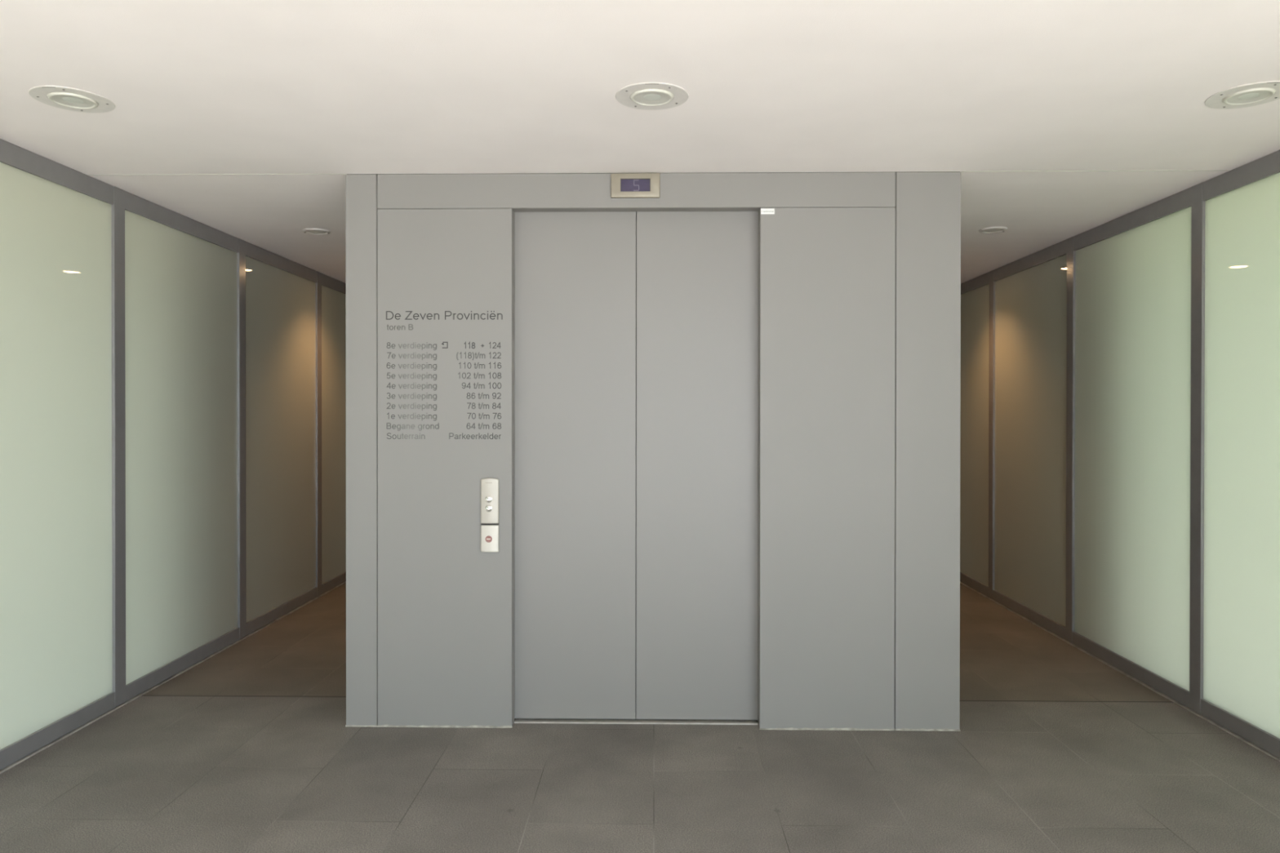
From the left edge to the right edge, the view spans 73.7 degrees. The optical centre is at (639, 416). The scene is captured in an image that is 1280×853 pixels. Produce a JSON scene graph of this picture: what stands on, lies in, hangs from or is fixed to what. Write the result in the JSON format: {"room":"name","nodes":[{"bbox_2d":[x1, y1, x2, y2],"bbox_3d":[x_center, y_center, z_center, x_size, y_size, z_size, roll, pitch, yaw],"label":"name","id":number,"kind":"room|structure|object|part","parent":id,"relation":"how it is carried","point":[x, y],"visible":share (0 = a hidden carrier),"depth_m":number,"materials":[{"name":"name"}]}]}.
{"room":"lobby","nodes":[
{"label":"lobby","id":0,"kind":"room"},
{"bbox_2d":[0,0,1279,283],"bbox_3d":[-0.147,-1.250,3.630,6.941,0.350,8.665,0,0,1],"label":"ceiling","id":1,"kind":"structure","parent":0,"point":[980,90],"depth_m":2.87,"materials":[{"name":"white paint"}]},
{"bbox_2d":[28,85,115,112],"bbox_3d":[-1.918,-1.068,2.887,0.245,0.009,0.245,0,0,-19],"label":"recessed light","id":2,"kind":"object","parent":1,"relation":"in","point":[62,97],"visible":1,"depth_m":2.88,"materials":[{"name":"white metal"}]},
{"bbox_2d":[88,173,330,175],"bbox_3d":[-1.885,-1.077,3.797,1.152,0.001,0.006,0,0,1],"label":"trim","id":3,"kind":"structure","parent":1,"relation":"attached to","point":[177,174],"depth_m":3.79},
{"bbox_2d":[302,227,330,235],"bbox_3d":[-1.888,-1.077,4.982,0.153,0.012,0.153,0,0,1],"label":"recessed light","id":4,"kind":"object","parent":1,"relation":"in","point":[311,230],"visible":1,"depth_m":4.96,"materials":[{"name":"white metal"}]},
{"bbox_2d":[615,82,688,110],"bbox_3d":[0.040,-1.067,2.855,0.245,0.009,0.245,0,0,-33],"label":"recessed light","id":5,"kind":"object","parent":1,"relation":"in","point":[642,95],"visible":1,"depth_m":2.84,"materials":[{"name":"white metal"}]},
{"bbox_2d":[978,226,1007,233],"bbox_3d":[2.038,-1.073,4.927,0.153,0.012,0.153,0,0,1],"label":"recessed light","id":6,"kind":"object","parent":1,"relation":"in","point":[989,229],"visible":1,"depth_m":4.91,"materials":[{"name":"white metal"}]},
{"bbox_2d":[1004,169,1230,171],"bbox_3d":[1.991,-1.074,3.732,1.160,0.001,0.006,0,0,1],"label":"trim","id":7,"kind":"structure","parent":1,"relation":"attached to","point":[1212,170],"depth_m":3.73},
{"bbox_2d":[1204,80,1279,109],"bbox_3d":[2.027,-1.065,2.842,0.245,0.009,0.245,0,0,-8],"label":"recessed light","id":8,"kind":"object","parent":1,"relation":"in","point":[1249,95],"visible":1,"depth_m":2.84,"materials":[{"name":"white metal"}]},
{"bbox_2d":[0,582,1279,852],"bbox_3d":[0.049,1.443,3.539,5.281,0.120,8.465,0,0,1],"label":"floor","id":9,"kind":"structure","parent":0,"point":[250,748],"depth_m":3.30,"materials":[{"name":"tile"}]},
{"bbox_2d":[0,138,126,773],"bbox_3d":[-2.499,0.153,3.477,0.061,2.458,1.213,0,0,1],"label":"window","id":10,"kind":"structure","parent":9,"relation":"on","point":[63,396],"depth_m":3.65,"materials":[{"name":"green glass"}]},
{"bbox_3d":[-2.501,-1.033,3.435,0.056,0.087,1.123,0,0,1],"label":"rail","id":11,"kind":"part","parent":10,"relation":"part of","materials":[{"name":"grey metal"}]},
{"bbox_3d":[-2.503,1.333,3.446,0.056,0.073,1.123,0,0,1],"label":"rail","id":12,"kind":"part","parent":10,"relation":"part of","materials":[{"name":"grey metal"}]},
{"bbox_2d":[124,191,246,703],"bbox_3d":[-2.479,0.147,4.682,0.061,2.458,1.213,0,0,1],"label":"window","id":13,"kind":"structure","parent":9,"relation":"on","point":[185,277],"depth_m":4.60,"materials":[{"name":"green glass"}]},
{"bbox_3d":[-2.481,-1.038,4.639,0.056,0.087,1.123,0,0,1],"label":"rail","id":14,"kind":"part","parent":13,"relation":"part of","materials":[{"name":"grey metal"}]},
{"bbox_3d":[-2.483,1.328,4.651,0.056,0.073,1.123,0,0,1],"label":"rail","id":15,"kind":"part","parent":13,"relation":"part of","materials":[{"name":"grey metal"}]},
{"bbox_2d":[244,241,322,637],"bbox_3d":[-2.459,0.141,5.886,0.061,2.458,1.213,0,0,1],"label":"window","id":16,"kind":"structure","parent":9,"relation":"on","point":[283,295],"depth_m":5.82,"materials":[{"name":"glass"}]},
{"bbox_3d":[-2.461,-1.044,5.844,0.056,0.087,1.123,0,0,1],"label":"rail","id":17,"kind":"part","parent":16,"relation":"part of","materials":[{"name":"grey metal"}]},
{"bbox_3d":[-2.463,1.322,5.856,0.056,0.073,1.123,0,0,1],"label":"rail","id":18,"kind":"part","parent":16,"relation":"part of","materials":[{"name":"grey metal"}]},
{"bbox_2d":[321,273,346,595],"bbox_3d":[-2.439,0.136,7.094,0.061,2.458,1.218,0,0,1],"label":"window","id":19,"kind":"structure","parent":9,"relation":"on","point":[333,290],"depth_m":6.76,"materials":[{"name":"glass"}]},
{"bbox_3d":[-2.441,-1.050,7.052,0.056,0.087,1.128,0,0,1],"label":"rail","id":20,"kind":"part","parent":19,"relation":"part of","materials":[{"name":"grey metal"}]},
{"bbox_3d":[-2.443,1.316,7.063,0.056,0.073,1.128,0,0,1],"label":"rail","id":21,"kind":"part","parent":19,"relation":"part of","materials":[{"name":"grey metal"}]},
{"bbox_2d":[345,171,960,731],"bbox_3d":[0.061,0.150,4.482,2.719,2.458,1.436,0,0,1],"label":"lift","id":22,"kind":"object","parent":9,"relation":"on","point":[725,460],"visible":1,"depth_m":3.79,"materials":[{"name":"grey paint"}]},
{"bbox_3d":[-1.239,0.152,3.807,0.138,2.453,0.030,0,0,1],"label":"corner panel","id":23,"kind":"part","parent":22,"relation":"part of","materials":[{"name":"grey paint"}]},
{"bbox_2d":[386,311,502,439],"bbox_3d":[-0.868,-0.183,3.784,0.518,0.569,0.001,0,0,1],"label":"lettering","id":24,"kind":"object","parent":22,"relation":"attached to","point":[395,316],"depth_m":3.78,"materials":[{"name":"paint"}]},
{"bbox_2d":[456,351,501,359],"bbox_3d":[-0.714,-0.268,3.781,0.197,0.040,0.001,0,0,1],"label":"range","id":25,"kind":"object","parent":24,"relation":"in","point":[465,352],"depth_m":3.78,"materials":[{"name":"plastic"}]},
{"bbox_2d":[457,371,501,378],"bbox_3d":[-0.711,-0.182,3.781,0.193,0.032,0.001,0,0,1],"label":"range","id":26,"kind":"object","parent":24,"relation":"in","point":[474,374],"depth_m":3.78,"materials":[{"name":"plastic"}]},
{"bbox_2d":[458,361,501,368],"bbox_3d":[-0.709,-0.227,3.781,0.190,0.032,0.001,0,0,1],"label":"range","id":27,"kind":"object","parent":24,"relation":"in","point":[495,362],"depth_m":3.78,"materials":[{"name":"plastic"}]},
{"bbox_2d":[462,382,501,388],"bbox_3d":[-0.702,-0.138,3.781,0.176,0.032,0.001,0,0,1],"label":"range","id":28,"kind":"object","parent":24,"relation":"in","point":[474,384],"depth_m":3.78,"materials":[{"name":"plastic"}]},
{"bbox_2d":[464,341,501,348],"bbox_3d":[-0.698,-0.317,3.780,0.164,0.034,0.001,0,0,1],"label":"range","id":29,"kind":"object","parent":24,"relation":"in","point":[482,345],"depth_m":3.78,"materials":[{"name":"plastic"}]},
{"bbox_2d":[466,392,501,399],"bbox_3d":[-0.692,-0.091,3.781,0.153,0.029,0.001,0,0,1],"label":"range","id":30,"kind":"object","parent":24,"relation":"in","point":[468,393],"depth_m":3.78,"materials":[{"name":"plastic"}]},
{"bbox_2d":[466,422,501,429],"bbox_3d":[-0.692,0.043,3.782,0.155,0.029,0.001,0,0,1],"label":"range","id":31,"kind":"object","parent":24,"relation":"in","point":[473,424],"depth_m":3.78,"materials":[{"name":"plastic"}]},
{"bbox_2d":[466,413,501,418],"bbox_3d":[-0.690,-0.002,3.781,0.152,0.029,0.001,0,0,1],"label":"range","id":32,"kind":"object","parent":24,"relation":"in","point":[479,415],"depth_m":3.78,"materials":[{"name":"plastic"}]},
{"bbox_2d":[466,402,501,408],"bbox_3d":[-0.691,-0.047,3.781,0.151,0.029,0.001,0,0,1],"label":"range","id":33,"kind":"object","parent":24,"relation":"in","point":[500,406],"depth_m":3.78,"materials":[{"name":"plastic"}]},
{"bbox_3d":[-0.867,0.229,3.823,0.599,2.298,0.074,0,0,1],"label":"panel","id":34,"kind":"part","parent":22,"relation":"part of","materials":[{"name":"grey paint"}]},
{"bbox_2d":[480,478,498,552],"bbox_3d":[-0.664,0.437,3.772,0.079,0.328,0.022,0,0,1],"label":"panel","id":35,"kind":"object","parent":22,"relation":"attached to","point":[489,486],"visible":1,"depth_m":3.77,"materials":[{"name":"silver metal"}]},
{"bbox_2d":[485,535,492,542],"bbox_3d":[-0.667,0.542,3.766,0.030,0.030,0.006,0,0,1],"label":"switch","id":36,"kind":"object","parent":35,"relation":"attached to","point":[488,538],"depth_m":3.76,"materials":[{"name":"red plastic"}]},
{"bbox_3d":[-0.664,0.541,3.775,0.079,0.120,0.018,0,0,1],"label":"key plate","id":37,"kind":"part","parent":35,"relation":"part of","materials":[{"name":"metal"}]},
{"bbox_3d":[-0.664,0.373,3.774,0.079,0.201,0.018,0,0,1],"label":"button plate","id":38,"kind":"part","parent":35,"relation":"part of","materials":[{"name":"silver metal"}]},
{"bbox_3d":[-0.312,0.193,3.864,0.587,2.350,0.022,0,0,1],"label":"door","id":39,"kind":"part","parent":22,"relation":"part of","materials":[{"name":"grey paint"}]},
{"bbox_2d":[610,173,660,198],"bbox_3d":[-0.020,-1.018,3.759,0.217,0.108,0.014,0,0,1],"label":"display","id":40,"kind":"object","parent":22,"relation":"attached to","point":[623,185],"visible":1,"depth_m":3.75,"materials":[{"name":"silver metal"}]},
{"bbox_3d":[-0.021,-0.998,3.803,2.289,0.152,0.074,0,0,1],"label":"header panel","id":41,"kind":"part","parent":22,"relation":"part of","materials":[{"name":"grey paint"}]},
{"bbox_3d":[0.278,0.194,3.854,0.587,2.350,0.022,0,0,1],"label":"door","id":42,"kind":"part","parent":22,"relation":"part of","materials":[{"name":"grey paint"}]},
{"bbox_2d":[760,208,774,213],"bbox_3d":[0.562,-0.903,3.756,0.060,0.025,0.001,0,0,1],"label":"sticker","id":43,"kind":"object","parent":22,"relation":"attached to","point":[763,211],"visible":1,"depth_m":3.76,"materials":[{"name":"white paper"}]},
{"bbox_3d":[0.826,0.230,3.795,0.592,2.298,0.074,0,0,1],"label":"panel","id":44,"kind":"part","parent":22,"relation":"part of","materials":[{"name":"grey paint"}]},
{"bbox_3d":[1.266,0.154,3.765,0.282,2.453,0.030,0,0,1],"label":"corner panel","id":45,"kind":"part","parent":22,"relation":"part of","materials":[{"name":"grey paint"}]},
{"bbox_2d":[960,271,989,598],"bbox_3d":[2.656,0.140,7.009,0.061,2.458,1.218,0,0,1],"label":"window","id":46,"kind":"structure","parent":9,"relation":"on","point":[975,292],"depth_m":6.72,"materials":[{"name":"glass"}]},
{"bbox_3d":[2.657,1.320,6.978,0.056,0.073,1.128,0,0,1],"label":"rail","id":47,"kind":"part","parent":46,"relation":"part of","materials":[{"name":"grey metal"}]},
{"bbox_3d":[2.659,-1.046,6.967,0.056,0.087,1.128,0,0,1],"label":"rail","id":48,"kind":"part","parent":46,"relation":"part of","materials":[{"name":"grey metal"}]},
{"bbox_2d":[987,239,1066,641],"bbox_3d":[2.636,0.145,5.802,0.061,2.458,1.213,0,0,1],"label":"window","id":49,"kind":"structure","parent":9,"relation":"on","point":[1027,347],"depth_m":5.73,"materials":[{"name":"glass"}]},
{"bbox_3d":[2.637,1.326,5.771,0.056,0.073,1.123,0,0,1],"label":"rail","id":50,"kind":"part","parent":49,"relation":"part of","materials":[{"name":"grey metal"}]},
{"bbox_3d":[2.639,-1.040,5.760,0.056,0.087,1.123,0,0,1],"label":"rail","id":51,"kind":"part","parent":49,"relation":"part of","materials":[{"name":"grey metal"}]},
{"bbox_2d":[1065,186,1191,711],"bbox_3d":[2.616,0.151,4.597,0.061,2.458,1.213,0,0,1],"label":"window","id":52,"kind":"structure","parent":9,"relation":"on","point":[1128,337],"depth_m":4.52,"materials":[{"name":"green glass"}]},
{"bbox_3d":[2.617,1.332,4.566,0.056,0.073,1.123,0,0,1],"label":"rail","id":53,"kind":"part","parent":52,"relation":"part of","materials":[{"name":"grey metal"}]},
{"bbox_3d":[2.619,-1.034,4.555,0.056,0.087,1.123,0,0,1],"label":"rail","id":54,"kind":"part","parent":52,"relation":"part of","materials":[{"name":"grey metal"}]},
{"bbox_2d":[1188,149,1279,761],"bbox_3d":[2.596,0.157,3.392,0.061,2.458,1.213,0,0,1],"label":"window","id":55,"kind":"structure","parent":9,"relation":"on","point":[1234,596],"depth_m":3.69,"materials":[{"name":"green glass"}]},
{"bbox_3d":[2.597,1.337,3.361,0.056,0.073,1.123,0,0,1],"label":"rail","id":56,"kind":"part","parent":55,"relation":"part of","materials":[{"name":"grey metal"}]},
{"bbox_3d":[2.599,-1.028,3.350,0.056,0.087,1.123,0,0,1],"label":"rail","id":57,"kind":"part","parent":55,"relation":"part of","materials":[{"name":"grey metal"}]}
]}

